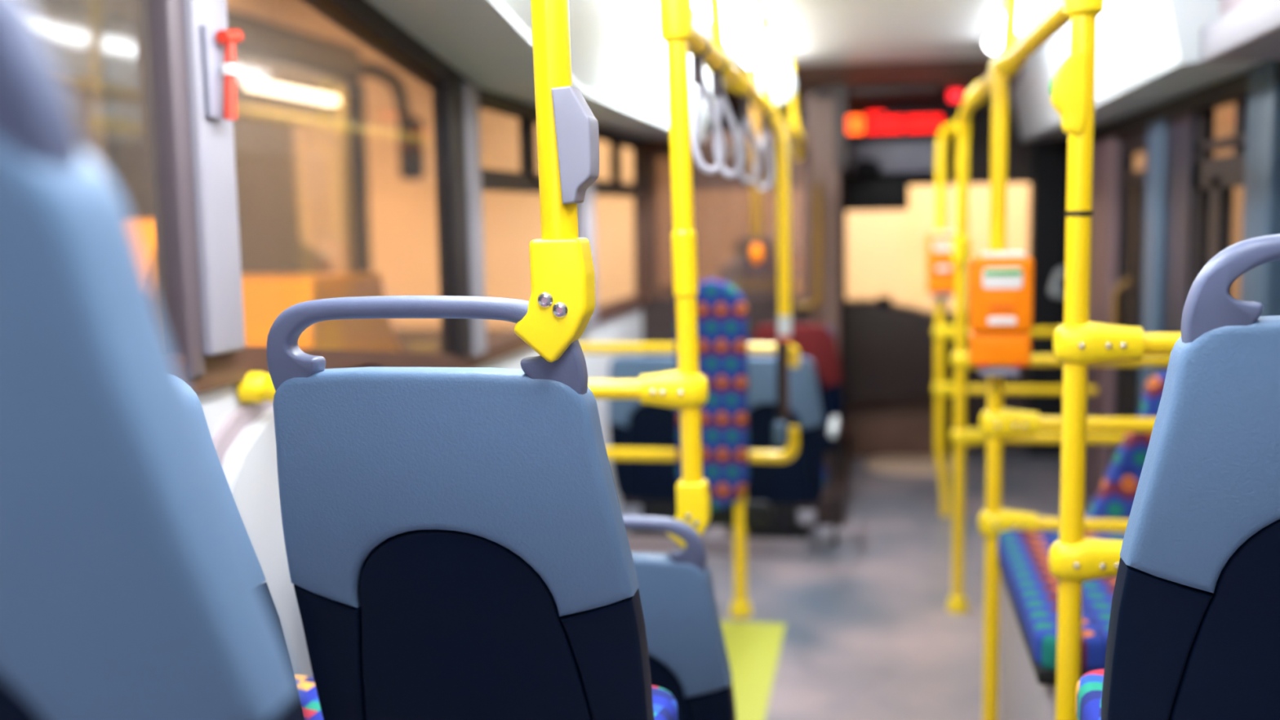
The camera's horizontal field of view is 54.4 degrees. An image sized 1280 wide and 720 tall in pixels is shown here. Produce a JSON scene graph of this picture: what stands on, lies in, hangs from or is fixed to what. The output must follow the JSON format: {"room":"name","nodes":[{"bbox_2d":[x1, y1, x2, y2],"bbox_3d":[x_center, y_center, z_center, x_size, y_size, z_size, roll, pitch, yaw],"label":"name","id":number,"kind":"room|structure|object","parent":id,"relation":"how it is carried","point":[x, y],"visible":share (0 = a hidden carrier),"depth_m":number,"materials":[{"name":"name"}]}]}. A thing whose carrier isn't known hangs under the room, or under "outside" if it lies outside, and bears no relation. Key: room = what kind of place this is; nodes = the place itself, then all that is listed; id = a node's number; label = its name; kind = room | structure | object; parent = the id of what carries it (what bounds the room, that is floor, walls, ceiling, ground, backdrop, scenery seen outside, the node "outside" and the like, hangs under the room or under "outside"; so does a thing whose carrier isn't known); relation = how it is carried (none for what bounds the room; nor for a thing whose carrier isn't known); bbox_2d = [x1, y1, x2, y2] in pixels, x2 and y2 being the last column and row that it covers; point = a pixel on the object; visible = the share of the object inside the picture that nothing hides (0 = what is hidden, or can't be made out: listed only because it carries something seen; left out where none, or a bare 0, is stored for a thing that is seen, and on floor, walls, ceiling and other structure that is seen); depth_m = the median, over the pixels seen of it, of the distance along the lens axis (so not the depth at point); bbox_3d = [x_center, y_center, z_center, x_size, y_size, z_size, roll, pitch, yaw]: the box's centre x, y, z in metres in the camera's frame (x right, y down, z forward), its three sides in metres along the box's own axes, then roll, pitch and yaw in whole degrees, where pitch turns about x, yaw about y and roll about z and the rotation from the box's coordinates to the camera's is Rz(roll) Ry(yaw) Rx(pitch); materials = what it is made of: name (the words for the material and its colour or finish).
{"room":"vehicle interior","nodes":[
{"label":"vehicle interior","id":0,"kind":"room"},
{"bbox_2d":[195,294,675,506],"bbox_3d":[-0.734,0.588,3.388,0.060,1.275,10.600,0,7,11],"label":"wall","id":1,"kind":"structure","parent":0,"point":[218,403],"depth_m":5.95,"materials":[{"name":"grey plastic"}]},
{"bbox_2d":[222,408,313,676],"bbox_3d":[-0.744,0.418,3.010,0.060,0.700,1.100,0,7,11],"label":"wall panel","id":2,"kind":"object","parent":1,"relation":"attached to","point":[250,467],"depth_m":2.63,"materials":[{"name":"grey plastic"}]},
{"bbox_2d":[212,364,377,466],"bbox_3d":[-0.764,0.400,3.012,0.020,0.735,1.170,0,7,11],"label":"trim","id":3,"kind":"structure","parent":1,"relation":"attached to","point":[239,420],"depth_m":2.58,"materials":[{"name":"grey plastic"}]},
{"bbox_2d":[172,283,673,393],"bbox_3d":[-0.730,0.017,3.318,0.070,0.275,10.600,0,7,11],"label":"sill","id":4,"kind":"structure","parent":1,"relation":"attached to","point":[222,370],"depth_m":3.26,"materials":[{"name":"brown"}]},
{"bbox_2d":[141,0,205,379],"bbox_3d":[-0.894,-0.486,2.361,0.060,1.050,0.060,0,7,11],"label":"pillar","id":5,"kind":"structure","parent":4,"relation":"on","point":[163,20],"depth_m":2.35,"materials":[{"name":"grey plastic"}]},
{"bbox_2d":[182,0,244,355],"bbox_3d":[-0.868,-0.541,2.440,0.080,1.060,0.135,0,7,11],"label":"pillar","id":6,"kind":"structure","parent":4,"relation":"on","point":[212,140],"depth_m":2.43,"materials":[{"name":"grey plastic"}]},
{"bbox_2d":[200,25,243,119],"bbox_3d":[-0.808,-0.558,2.425,0.044,0.179,0.092,0,7,11],"label":"hammer","id":7,"kind":"object","parent":6,"relation":"attached to","point":[211,37],"visible":1,"depth_m":2.41,"materials":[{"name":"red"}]},
{"bbox_2d":[431,71,471,358],"bbox_3d":[-0.594,-0.454,3.943,0.060,0.890,0.140,0,7,11],"label":"pillar","id":8,"kind":"structure","parent":4,"relation":"on","point":[448,111],"depth_m":3.89,"materials":[{"name":"black"}]},
{"bbox_2d":[462,81,487,356],"bbox_3d":[-0.564,-0.453,4.061,0.075,0.880,0.120,0,7,11],"label":"pillar","id":9,"kind":"structure","parent":4,"relation":"on","point":[471,95],"depth_m":4.03,"materials":[{"name":"grey"}]},
{"bbox_2d":[632,143,658,302],"bbox_3d":[0.035,-0.795,7.252,0.060,0.900,0.450,0,7,11],"label":"pillar","id":10,"kind":"structure","parent":4,"relation":"on","point":[644,159],"depth_m":7.09,"materials":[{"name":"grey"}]},
{"bbox_2d":[480,116,539,193],"bbox_3d":[-0.434,-0.520,4.827,0.045,0.910,1.480,0,7,11],"label":"window frame","id":11,"kind":"structure","parent":1,"relation":"in","point":[526,180],"depth_m":4.77,"materials":[{"name":"black metal"}]},
{"bbox_2d":[577,182,597,328],"bbox_3d":[-0.262,-0.602,5.635,0.080,0.900,0.200,0,7,11],"label":"pillar","id":12,"kind":"structure","parent":1,"relation":"attached to","point":[586,210],"depth_m":5.62,"materials":[{"name":"grey"}]},
{"bbox_2d":[594,142,640,197],"bbox_3d":[-0.138,-0.701,6.384,0.045,0.920,1.370,0,7,11],"label":"window frame","id":13,"kind":"structure","parent":1,"relation":"in","point":[615,187],"depth_m":6.41,"materials":[{"name":"black metal"}]},
{"bbox_2d":[620,436,850,526],"bbox_3d":[0.664,0.656,7.486,1.160,0.140,2.100,0,7,11],"label":"floor","id":14,"kind":"structure","parent":0,"point":[824,508],"depth_m":6.55,"materials":[{"name":"grey"}]},
{"bbox_2d":[641,129,822,355],"bbox_3d":[0.510,-0.319,7.019,1.025,1.910,0.100,0,7,11],"label":"wall","id":15,"kind":"structure","parent":14,"relation":"on","point":[658,314],"depth_m":6.97,"materials":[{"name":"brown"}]},
{"bbox_2d":[717,237,792,297],"bbox_3d":[0.735,-0.108,7.765,0.450,1.310,0.450,0,7,11],"label":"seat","id":16,"kind":"object","parent":14,"relation":"on","point":[752,280],"visible":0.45,"depth_m":7.50,"materials":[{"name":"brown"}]},
{"bbox_2d":[751,324,844,483],"bbox_3d":[0.849,0.226,6.733,0.500,0.882,0.501,0,7,11],"label":"seat","id":17,"kind":"object","parent":14,"relation":"on","point":[817,343],"visible":0.32,"depth_m":6.50,"materials":[{"name":"red fabric"}]},
{"bbox_2d":[842,423,844,439],"bbox_3d":[0.877,0.391,6.886,0.500,0.088,0.230,0,7,11],"label":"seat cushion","id":18,"kind":"object","parent":17,"relation":"on","point":[843,427],"depth_m":6.77,"materials":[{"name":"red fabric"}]},
{"bbox_2d":[715,57,1021,115],"bbox_3d":[1.379,-1.656,7.559,2.720,0.210,1.550,0,7,11],"label":"panel","id":19,"kind":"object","parent":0,"point":[952,74],"depth_m":7.02,"materials":[{"name":"grey plastic"}]},
{"bbox_2d":[835,84,847,168],"bbox_3d":[1.172,-1.359,7.250,0.070,0.480,0.100,0,7,11],"label":"pillar","id":20,"kind":"structure","parent":19,"relation":"attached to","point":[841,91],"depth_m":7.20,"materials":[{"name":"grey"}]},
{"bbox_2d":[814,84,940,98],"bbox_3d":[1.390,-1.580,7.295,0.720,0.070,0.120,0,7,11],"label":"trim","id":21,"kind":"structure","parent":19,"relation":"attached to","point":[914,90],"depth_m":7.24,"materials":[{"name":"grey"}]},
{"bbox_2d":[847,102,963,141],"bbox_3d":[1.591,-1.446,7.580,0.750,0.190,0.280,0,7,11],"label":"led display","id":22,"kind":"object","parent":19,"relation":"attached to","point":[926,121],"visible":0.88,"depth_m":7.57,"materials":[{"name":"red plastic"}]},
{"bbox_2d":[844,138,937,211],"bbox_3d":[1.595,-1.154,7.794,0.620,0.430,0.170,0,7,11],"label":"windshield","id":23,"kind":"object","parent":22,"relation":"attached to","point":[889,189],"visible":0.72,"depth_m":7.75,"materials":[{"name":"grey glass"}]},
{"bbox_2d":[853,159,880,177],"bbox_3d":[1.402,-1.183,7.691,0.168,0.112,0.116,0,7,11],"label":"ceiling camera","id":24,"kind":"object","parent":23,"relation":"attached to","point":[866,168],"visible":1,"depth_m":7.65,"materials":[{"name":"black plastic"}]},
{"bbox_2d":[844,169,909,211],"bbox_3d":[1.502,-1.078,7.897,0.400,0.260,0.020,0,7,11],"label":"blind","id":25,"kind":"object","parent":23,"relation":"hanging from","point":[882,191],"depth_m":7.89,"materials":[{"name":"black fabric"}]},
{"bbox_2d":[946,90,964,103],"bbox_3d":[1.891,-1.597,7.469,0.100,0.115,0.150,0,7,11],"label":"indicator","id":26,"kind":"object","parent":19,"relation":"attached to","point":[953,96],"visible":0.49,"depth_m":7.41,"materials":[{"name":"red plastic"}]},
{"bbox_2d":[693,0,1057,68],"bbox_3d":[0.376,-1.103,2.282,2.720,0.050,9.250,0,7,11],"label":"ceiling","id":27,"kind":"structure","parent":0,"point":[815,32],"depth_m":5.51,"materials":[{"name":"white plastic"}]},
{"bbox_2d":[366,0,724,142],"bbox_3d":[-0.607,-0.884,2.469,0.520,0.405,9.200,0,7,11],"label":"ceiling panel","id":28,"kind":"object","parent":27,"relation":"attached to","point":[619,53],"visible":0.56,"depth_m":4.00,"materials":[{"name":"white plastic"}]},
{"bbox_2d":[693,0,709,22],"bbox_3d":[0.245,-1.300,4.509,0.058,0.071,0.489,0,7,11],"label":"ceiling lamp","id":29,"kind":"object","parent":27,"relation":"attached to","point":[701,5],"depth_m":4.47,"materials":[{"name":"white"}]},
{"bbox_2d":[688,0,804,186],"bbox_3d":[0.484,-1.038,4.767,0.081,0.657,4.524,0,7,11],"label":"rail","id":30,"kind":"object","parent":27,"relation":"hanging from","point":[735,79],"visible":0.9,"depth_m":4.17,"materials":[{"name":"yellow metal"}]},
{"bbox_2d":[688,32,724,173],"bbox_3d":[0.152,-0.597,2.902,0.088,0.326,0.038,0,7,11],"label":"strap hanger","id":31,"kind":"object","parent":30,"relation":"hanging from","point":[702,90],"visible":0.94,"depth_m":2.90,"materials":[{"name":"grey plastic"}]},
{"bbox_2d":[706,51,743,177],"bbox_3d":[0.222,-0.638,3.243,0.097,0.326,0.036,0,7,11],"label":"strap hanger","id":32,"kind":"object","parent":30,"relation":"hanging from","point":[722,102],"visible":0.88,"depth_m":3.23,"materials":[{"name":"grey plastic"}]},
{"bbox_2d":[736,80,760,183],"bbox_3d":[0.344,-0.723,3.948,0.078,0.326,0.036,0,7,11],"label":"strap hanger","id":33,"kind":"object","parent":30,"relation":"hanging from","point":[746,122],"visible":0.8,"depth_m":3.94,"materials":[{"name":"grey plastic"}]},
{"bbox_2d":[753,100,773,191],"bbox_3d":[0.465,-0.806,4.684,0.076,0.336,0.036,0,7,11],"label":"strap hanger","id":34,"kind":"object","parent":30,"relation":"hanging from","point":[764,136],"visible":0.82,"depth_m":4.68,"materials":[{"name":"grey plastic"}]},
{"bbox_2d":[768,109,791,446],"bbox_3d":[0.524,-0.312,4.766,0.110,1.298,0.087,0,7,11],"label":"pole","id":35,"kind":"object","parent":30,"relation":"hanging from","point":[781,426],"visible":0.95,"depth_m":4.76,"materials":[{"name":"yellow metal"}]},
{"bbox_2d":[748,61,763,264],"bbox_3d":[0.571,-0.997,6.127,0.063,1.054,0.063,0,7,11],"label":"grip","id":36,"kind":"object","parent":27,"relation":"hanging from","point":[756,251],"visible":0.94,"depth_m":6.12,"materials":[{"name":"brown paint"}]},
{"bbox_2d":[766,22,786,65],"bbox_3d":[0.571,-1.421,5.500,0.101,0.071,1.417,0,7,11],"label":"ceiling lamp","id":37,"kind":"object","parent":27,"relation":"attached to","point":[776,53],"depth_m":5.94,"materials":[{"name":"white plastic"}]},
{"bbox_2d":[760,60,795,104],"bbox_3d":[0.678,-1.411,6.231,0.200,0.266,0.090,0,7,11],"label":"ceiling lamp","id":38,"kind":"object","parent":27,"relation":"hanging from","point":[783,80],"visible":0.62,"depth_m":6.19,"materials":[{"name":"white mirror"}]},
{"bbox_2d":[982,3,1004,52],"bbox_3d":[1.491,-1.396,5.143,0.110,0.071,1.421,0,7,11],"label":"ceiling lamp","id":39,"kind":"object","parent":27,"relation":"attached to","point":[993,38],"depth_m":5.48,"materials":[{"name":"white"}]},
{"bbox_2d":[956,0,1070,142],"bbox_3d":[1.025,-0.959,3.520,0.080,0.544,2.574,0,7,10],"label":"rail","id":40,"kind":"object","parent":27,"relation":"hanging from","point":[1008,60],"visible":0.95,"depth_m":3.30,"materials":[{"name":"yellow metal"}]},
{"bbox_2d":[1016,0,1042,32],"bbox_3d":[1.456,-1.355,4.792,0.081,0.071,0.830,0,7,11],"label":"ceiling lamp","id":41,"kind":"object","parent":27,"relation":"attached to","point":[1025,7],"depth_m":4.64,"materials":[{"name":"white"}]},
{"bbox_2d":[1010,0,1266,141],"bbox_3d":[2.042,-1.282,5.480,0.440,0.405,4.050,0,7,11],"label":"ceiling panel","id":42,"kind":"object","parent":27,"relation":"attached to","point":[1148,51],"visible":0.57,"depth_m":4.29,"materials":[{"name":"white plastic"}]},
{"bbox_2d":[665,451,1091,719],"bbox_3d":[0.574,1.242,3.320,2.540,0.064,10.800,0,7,11],"label":"floor","id":43,"kind":"structure","parent":0,"point":[870,633],"depth_m":5.03,"materials":[{"name":"plastic"}]},
{"bbox_2d":[622,515,736,719],"bbox_3d":[-0.020,0.781,2.903,0.500,0.977,0.525,0,7,11],"label":"seat","id":44,"kind":"object","parent":43,"relation":"on","point":[687,652],"visible":0.34,"depth_m":2.66,"materials":[{"name":"blue plastic"}]},
{"bbox_2d":[237,0,711,547],"bbox_3d":[-0.354,-0.336,2.608,0.995,1.521,0.084,-1,7,-2],"label":"pole","id":45,"kind":"object","parent":44,"relation":"attached to","point":[686,389],"visible":0.83,"depth_m":2.63,"materials":[{"name":"yellow metal"}]},
{"bbox_2d":[579,280,799,617],"bbox_3d":[0.118,0.353,4.962,1.026,1.345,0.124,0,7,11],"label":"padded leaning backrest","id":46,"kind":"object","parent":43,"relation":"on","point":[724,348],"visible":0.73,"depth_m":4.86,"materials":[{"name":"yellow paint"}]},
{"bbox_2d":[620,505,815,558],"bbox_3d":[0.343,0.845,6.176,1.020,0.080,0.620,0,7,11],"label":"step","id":47,"kind":"structure","parent":43,"relation":"on","point":[717,540],"depth_m":5.87,"materials":[{"name":"plastic"}]},
{"bbox_2d":[608,355,678,534],"bbox_3d":[0.103,0.395,5.921,0.478,0.882,0.501,0,7,11],"label":"seat","id":48,"kind":"object","parent":47,"relation":"on","point":[632,424],"visible":0.49,"depth_m":5.83,"materials":[{"name":"blue plastic"}]},
{"bbox_2d":[746,355,826,539],"bbox_3d":[0.624,0.397,5.822,0.478,0.882,0.501,0,7,11],"label":"seat","id":49,"kind":"object","parent":47,"relation":"on","point":[802,479],"visible":0.66,"depth_m":5.71,"materials":[{"name":"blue plastic"}]},
{"bbox_2d":[822,466,826,489],"bbox_3d":[0.652,0.561,5.975,0.478,0.088,0.230,0,7,11],"label":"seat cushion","id":50,"kind":"object","parent":49,"relation":"on","point":[825,472],"depth_m":5.88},
{"bbox_2d":[804,92,839,453],"bbox_3d":[1.101,-0.442,7.512,0.200,2.300,0.070,0,7,11],"label":"pillar","id":51,"kind":"structure","parent":43,"relation":"on","point":[820,113],"depth_m":7.41,"materials":[{"name":"brown"}]},
{"bbox_2d":[828,415,842,544],"bbox_3d":[0.933,0.595,5.941,0.055,0.610,0.400,0,7,11],"label":"armrest","id":52,"kind":"object","parent":43,"relation":"on","point":[835,428],"visible":1,"depth_m":5.97,"materials":[{"name":"white"}]},
{"bbox_2d":[839,296,950,457],"bbox_3d":[1.317,0.106,8.126,1.360,1.060,0.419,0,7,11],"label":"dashboard","id":53,"kind":"object","parent":43,"relation":"on","point":[886,348],"visible":0.32,"depth_m":7.89,"materials":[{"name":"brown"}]},
{"bbox_2d":[866,455,953,475],"bbox_3d":[1.699,0.657,7.792,0.560,0.030,0.480,0,7,11],"label":"step","id":54,"kind":"structure","parent":43,"relation":"on","point":[887,464],"depth_m":7.72,"materials":[{"name":"beige"}]},
{"bbox_2d":[932,119,1096,516],"bbox_3d":[1.906,-0.189,6.316,0.810,2.046,0.198,0,7,11],"label":"stanchion","id":55,"kind":"object","parent":43,"relation":"on","point":[942,331],"visible":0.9,"depth_m":6.42,"materials":[{"name":"yellow paint"}]},
{"bbox_2d":[926,231,955,298],"bbox_3d":[1.541,-0.482,6.330,0.164,0.337,0.110,0,7,11],"label":"ticket validator","id":56,"kind":"object","parent":55,"relation":"attached to","point":[940,268],"visible":0.79,"depth_m":6.29,"materials":[{"name":"orange plastic"}]},
{"bbox_2d":[1025,142,1067,456],"bbox_3d":[2.628,-0.379,8.029,0.230,2.000,0.170,0,7,11],"label":"pillar","id":57,"kind":"structure","parent":43,"relation":"on","point":[1046,215],"depth_m":7.92,"materials":[{"name":"black rubber"}]},
{"bbox_2d":[946,141,1169,613],"bbox_3d":[1.654,0.078,4.820,0.886,1.870,0.084,0,7,11],"label":"stanchion","id":58,"kind":"object","parent":43,"relation":"on","point":[962,436],"visible":0.77,"depth_m":4.85,"materials":[{"name":"yellow paint"}]},
{"bbox_2d":[977,66,1155,719],"bbox_3d":[1.395,0.185,3.446,0.881,1.985,0.086,0,7,11],"label":"stanchion","id":59,"kind":"object","parent":43,"relation":"on","point":[997,423],"visible":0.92,"depth_m":3.49,"materials":[{"name":"yellow paint"}]},
{"bbox_2d":[968,251,1034,376],"bbox_3d":[0.985,-0.126,3.403,0.164,0.337,0.110,0,7,11],"label":"ticket validator","id":60,"kind":"object","parent":59,"relation":"attached to","point":[1001,288],"visible":1,"depth_m":3.36,"materials":[{"name":"orange plastic"}]},
{"bbox_2d":[997,371,1166,719],"bbox_3d":[1.363,0.651,3.176,0.840,1.124,1.350,0,7,11],"label":"seat","id":61,"kind":"object","parent":43,"relation":"on","point":[1031,602],"visible":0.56,"depth_m":3.09,"materials":[{"name":"patterned blue and orange fabric"},{"name":"black plastic"}]},
{"bbox_2d":[997,529,1124,672],"bbox_3d":[1.319,0.560,2.942,0.840,0.080,0.900,0,7,11],"label":"seat cushion","id":62,"kind":"object","parent":61,"relation":"on","point":[1023,560],"depth_m":2.85,"materials":[{"name":"blue fabric"}]},
{"bbox_2d":[1084,134,1125,504],"bbox_3d":[2.466,-0.192,6.667,0.080,1.950,0.930,0,7,11],"label":"pillar","id":63,"kind":"structure","parent":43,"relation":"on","point":[1107,152],"depth_m":6.37,"materials":[{"name":"grey"}]},
{"bbox_2d":[1048,0,1181,719],"bbox_3d":[1.191,0.115,2.297,0.858,2.398,0.086,0,7,11],"label":"stanchion","id":64,"kind":"object","parent":43,"relation":"on","point":[1079,343],"visible":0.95,"depth_m":2.32,"materials":[{"name":"yellow paint"}]},
{"bbox_2d":[1138,116,1168,409],"bbox_3d":[2.227,-0.040,5.353,0.080,1.960,0.320,0,7,11],"label":"pillar","id":65,"kind":"structure","parent":43,"relation":"on","point":[1157,130],"depth_m":5.25,"materials":[{"name":"blue"}]},
{"bbox_2d":[1160,110,1196,372],"bbox_3d":[2.171,0.001,5.009,0.060,1.960,0.420,0,7,11],"label":"pillar","id":66,"kind":"structure","parent":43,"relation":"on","point":[1181,140],"depth_m":4.90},
{"bbox_2d":[691,105,1067,452],"bbox_3d":[1.510,-0.589,8.272,2.520,2.400,0.080,0,7,11],"label":"wall","id":67,"kind":"structure","parent":0,"point":[1019,153],"depth_m":8.21,"materials":[{"name":"grey"}]},
{"bbox_3d":[1.773,-0.929,2.729,0.060,0.450,10.600,0,7,11],"label":"wall","id":68,"kind":"structure","parent":0,"visible":0},
{"bbox_2d":[1048,151,1067,457],"bbox_3d":[2.604,-0.302,7.591,0.175,1.950,0.950,0,7,11],"label":"door","id":69,"kind":"structure","parent":68,"relation":"in","point":[1053,291],"depth_m":7.72,"materials":[{"name":"black metal"}]},
{"bbox_2d":[1111,126,1146,456],"bbox_3d":[2.305,-0.108,5.888,0.105,1.930,0.670,0,7,11],"label":"window","id":70,"kind":"structure","parent":68,"relation":"in","point":[1135,141],"depth_m":5.96,"materials":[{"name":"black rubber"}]},
{"bbox_2d":[1093,59,1279,141],"bbox_3d":[1.659,-0.690,2.318,0.070,0.065,9.700,0,7,11],"label":"trim","id":71,"kind":"structure","parent":68,"relation":"attached to","point":[1226,91],"depth_m":4.74,"materials":[{"name":"black plastic"}]},
{"bbox_2d":[1219,0,1250,17],"bbox_3d":[1.198,-0.740,0.529,0.250,0.304,6.050,0,7,11],"label":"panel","id":72,"kind":"object","parent":68,"relation":"attached to","point":[1226,6],"depth_m":3.42,"materials":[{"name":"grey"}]},
{"bbox_2d":[1200,0,1279,62],"bbox_3d":[1.654,-0.841,3.070,0.300,0.100,0.900,0,7,11],"label":"duct","id":73,"kind":"object","parent":68,"relation":"attached to","point":[1251,32],"visible":1,"depth_m":3.21,"materials":[{"name":"grey"}]},
{"bbox_3d":[-0.040,1.328,0.141,2.520,0.530,4.350,0,7,11],"label":"platform","id":74,"kind":"object","parent":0,"visible":0},
{"bbox_2d":[182,380,323,719],"bbox_3d":[-0.743,0.426,1.894,0.478,0.882,0.501,0,7,11],"label":"seat","id":75,"kind":"object","parent":74,"relation":"on","point":[308,691],"visible":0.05,"depth_m":1.73,"materials":[{"name":"blue plastic"}]},
{"bbox_2d":[295,675,323,719],"bbox_3d":[-0.715,0.591,2.047,0.478,0.088,0.230,0,7,11],"label":"seat cushion","id":76,"kind":"object","parent":75,"relation":"on","point":[308,691],"depth_m":2.03,"materials":[{"name":"multicoloured fabric"}]},
{"bbox_2d":[266,295,677,719],"bbox_3d":[-0.228,0.378,1.818,0.500,0.977,0.525,0,7,11],"label":"seat","id":77,"kind":"object","parent":74,"relation":"on","point":[457,546],"visible":0.96,"depth_m":1.63,"materials":[{"name":"blue plastic"}]},
{"bbox_2d":[513,0,599,362],"bbox_3d":[-0.112,-0.484,1.465,0.112,0.975,0.100,0,7,11],"label":"pole","id":78,"kind":"object","parent":77,"relation":"attached to","point":[562,304],"visible":0.98,"depth_m":1.48,"materials":[{"name":"yellow metal"}]},
{"bbox_2d":[651,685,677,719],"bbox_3d":[-0.197,0.588,1.989,0.500,0.088,0.230,0,7,11],"label":"seat cushion","id":79,"kind":"object","parent":77,"relation":"on","point":[664,704],"depth_m":1.98,"materials":[{"name":"blue fabric"}]},
{"bbox_3d":[0.702,1.034,-0.035,1.000,0.070,4.350,0,7,11],"label":"floor","id":80,"kind":"structure","parent":74,"relation":"on","visible":0},
{"bbox_2d":[1075,233,1279,719],"bbox_3d":[0.862,0.318,1.604,0.500,0.977,0.525,0,7,11],"label":"seat","id":81,"kind":"object","parent":80,"relation":"on","point":[1193,633],"visible":1,"depth_m":1.48,"materials":[{"name":"blue plastic"}]},
{"bbox_2d":[1075,669,1104,719],"bbox_3d":[0.893,0.528,1.774,0.500,0.088,0.230,0,7,11],"label":"seat cushion","id":82,"kind":"object","parent":81,"relation":"on","point":[1089,687],"depth_m":1.84,"materials":[{"name":"multicoloured fabric"}]},
{"bbox_3d":[-0.856,1.011,-0.357,1.100,0.245,3.150,0,7,11],"label":"floor","id":83,"kind":"structure","parent":74,"relation":"on","visible":0},
{"bbox_2d":[0,0,308,719],"bbox_3d":[-0.422,0.254,0.795,0.500,0.977,0.525,0,7,8],"label":"seat","id":84,"kind":"object","parent":83,"relation":"on","point":[130,588],"visible":1,"depth_m":0.58,"materials":[{"name":"blue plastic"}]},
{"bbox_3d":[-0.762,-0.964,3.207,0.060,0.400,10.600,0,7,11],"label":"wall","id":85,"kind":"structure","parent":0,"visible":0},
{"bbox_2d":[301,0,670,159],"bbox_3d":[-0.744,-0.917,3.209,0.075,0.375,10.600,0,7,11],"label":"trim","id":86,"kind":"structure","parent":85,"relation":"attached to","point":[360,19],"depth_m":3.53,"materials":[{"name":"black plastic"}]},
{"bbox_3d":[1.497,0.918,1.312,0.060,1.020,7.300,0,7,11],"label":"wall","id":87,"kind":"structure","parent":0,"visible":0},
{"bbox_2d":[1191,96,1247,292],"bbox_3d":[2.058,-0.430,4.364,0.045,0.970,0.820,0,7,11],"label":"window","id":88,"kind":"structure","parent":87,"relation":"in","point":[1215,179],"depth_m":4.47,"materials":[{"name":"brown glass"}]},
{"bbox_2d":[1240,60,1279,315],"bbox_3d":[1.944,-0.354,3.857,0.080,1.140,0.270,0,7,11],"label":"pillar","id":89,"kind":"structure","parent":87,"relation":"attached to","point":[1261,202],"depth_m":3.77,"materials":[{"name":"blue"}]},
{"label":"outside","id":90,"kind":"structure","parent":0,"visible":0},
{"bbox_2d":[392,327,1128,417],"bbox_3d":[2.634,0.407,13.898,60.000,0.080,52.000,0,7,11],"label":"ground","id":91,"kind":"structure","parent":90,"point":[410,340],"depth_m":21.28,"materials":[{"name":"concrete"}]},
{"bbox_2d":[24,0,424,274],"bbox_3d":[-4.338,-0.294,5.566,2.600,3.450,12.320,0,7,11],"label":"bus","id":92,"kind":"object","parent":91,"relation":"on","point":[287,77],"visible":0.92,"depth_m":10.37,"materials":[{"name":"brown"}]},
{"bbox_2d":[397,117,424,180],"bbox_3d":[-2.055,-1.896,11.182,0.220,0.550,0.140,0,7,11],"label":"mirror","id":93,"kind":"object","parent":92,"relation":"attached to","point":[410,130],"depth_m":11.12,"materials":[{"name":"black plastic"}]},
{"bbox_2d":[226,0,274,22],"bbox_3d":[-7.663,-4.824,19.328,0.300,9.420,32.000,0,7,11],"label":"wall","id":94,"kind":"structure","parent":91,"relation":"on","point":[261,9],"depth_m":22.39,"materials":[{"name":"paint"}]},
{"bbox_2d":[129,217,399,351],"bbox_3d":[-1.618,0.403,5.430,1.100,2.040,2.500,0,7,11],"label":"excavator","id":95,"kind":"object","parent":91,"relation":"on","point":[264,296],"visible":0.03,"depth_m":4.99,"materials":[{"name":"orange painted metal"},{"name":"black rubber"},{"name":"glass"}]},
{"bbox_2d":[272,0,1029,328],"bbox_3d":[3.079,-5.268,21.485,20.000,9.420,0.300,0,7,11],"label":"building","id":96,"kind":"structure","parent":91,"relation":"on","point":[886,251],"depth_m":22.59,"materials":[{"name":"paint"}]},
{"bbox_2d":[1129,102,1244,311],"bbox_3d":[4.904,-3.706,7.796,0.300,9.420,25.900,0,7,11],"label":"wall","id":97,"kind":"structure","parent":91,"relation":"on","point":[1224,116],"depth_m":11.46,"materials":[{"name":"paint"}]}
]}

